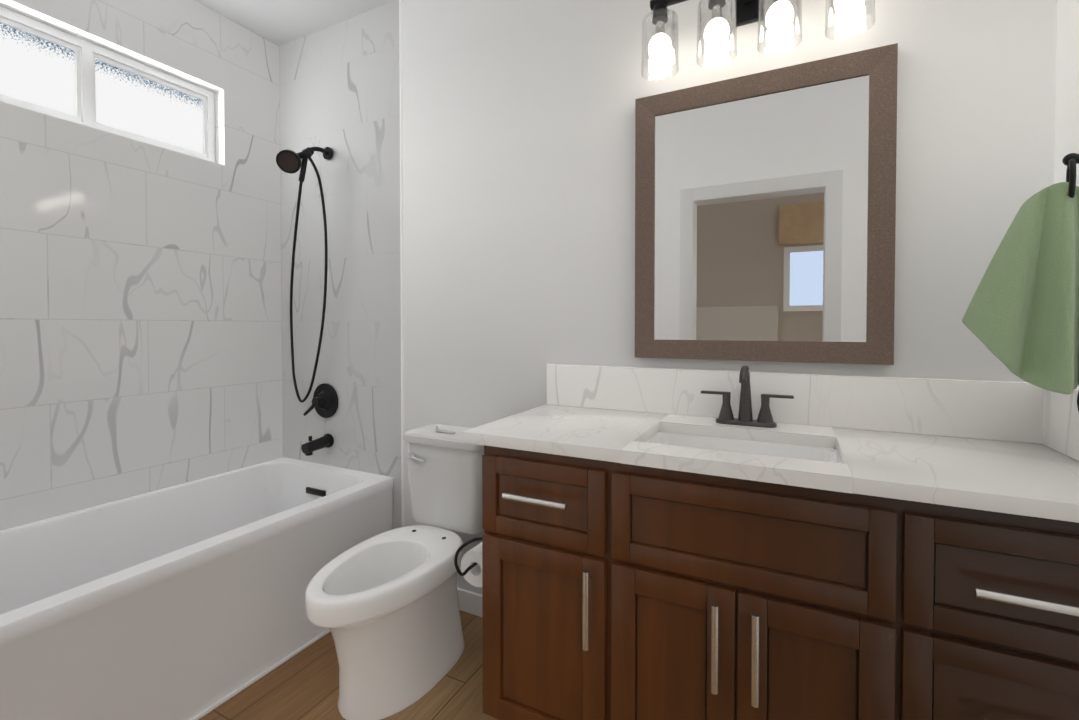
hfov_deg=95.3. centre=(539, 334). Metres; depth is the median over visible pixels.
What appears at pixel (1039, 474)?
countertop
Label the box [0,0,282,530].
wall
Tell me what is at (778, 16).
sconce
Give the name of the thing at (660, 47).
sconce
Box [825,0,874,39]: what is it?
sconce
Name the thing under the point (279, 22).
ceiling
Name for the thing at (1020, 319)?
towel
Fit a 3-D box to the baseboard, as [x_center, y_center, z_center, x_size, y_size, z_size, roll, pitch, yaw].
[-0.265,1.117,2.040,0.771,0.085,0.012,1,1,27]
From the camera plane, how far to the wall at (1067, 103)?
1.18 m
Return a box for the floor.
[199,610,497,719]
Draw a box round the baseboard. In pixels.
[458,588,481,616]
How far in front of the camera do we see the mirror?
1.51 m
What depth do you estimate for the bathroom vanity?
1.05 m
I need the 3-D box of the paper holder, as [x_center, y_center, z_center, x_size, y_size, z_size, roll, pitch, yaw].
[-0.163,0.676,1.533,0.137,0.185,0.181,1,1,27]
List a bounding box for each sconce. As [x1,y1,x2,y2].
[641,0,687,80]
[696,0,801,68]
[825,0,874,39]
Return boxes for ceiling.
[196,0,394,45]
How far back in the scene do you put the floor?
1.60 m
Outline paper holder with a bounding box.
[454,537,481,586]
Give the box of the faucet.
[698,365,793,427]
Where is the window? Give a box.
[0,6,214,161]
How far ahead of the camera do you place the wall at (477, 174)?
1.91 m
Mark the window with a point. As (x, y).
(49, 70)
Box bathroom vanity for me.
[466,440,1078,719]
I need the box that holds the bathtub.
[0,457,393,719]
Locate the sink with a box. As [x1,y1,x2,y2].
[646,428,841,459]
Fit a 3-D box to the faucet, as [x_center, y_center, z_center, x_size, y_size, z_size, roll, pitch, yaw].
[0.602,0.180,1.443,0.258,0.180,0.135,1,1,27]
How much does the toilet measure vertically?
0.788 m
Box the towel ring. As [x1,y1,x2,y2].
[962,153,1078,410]
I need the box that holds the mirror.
[635,43,897,364]
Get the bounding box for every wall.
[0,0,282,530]
[279,0,1056,594]
[1054,0,1078,388]
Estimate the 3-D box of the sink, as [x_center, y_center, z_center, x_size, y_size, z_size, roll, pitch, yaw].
[0.516,0.366,1.290,0.478,0.147,0.298,1,1,27]
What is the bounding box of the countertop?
[462,404,1078,515]
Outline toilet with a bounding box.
[305,424,483,719]

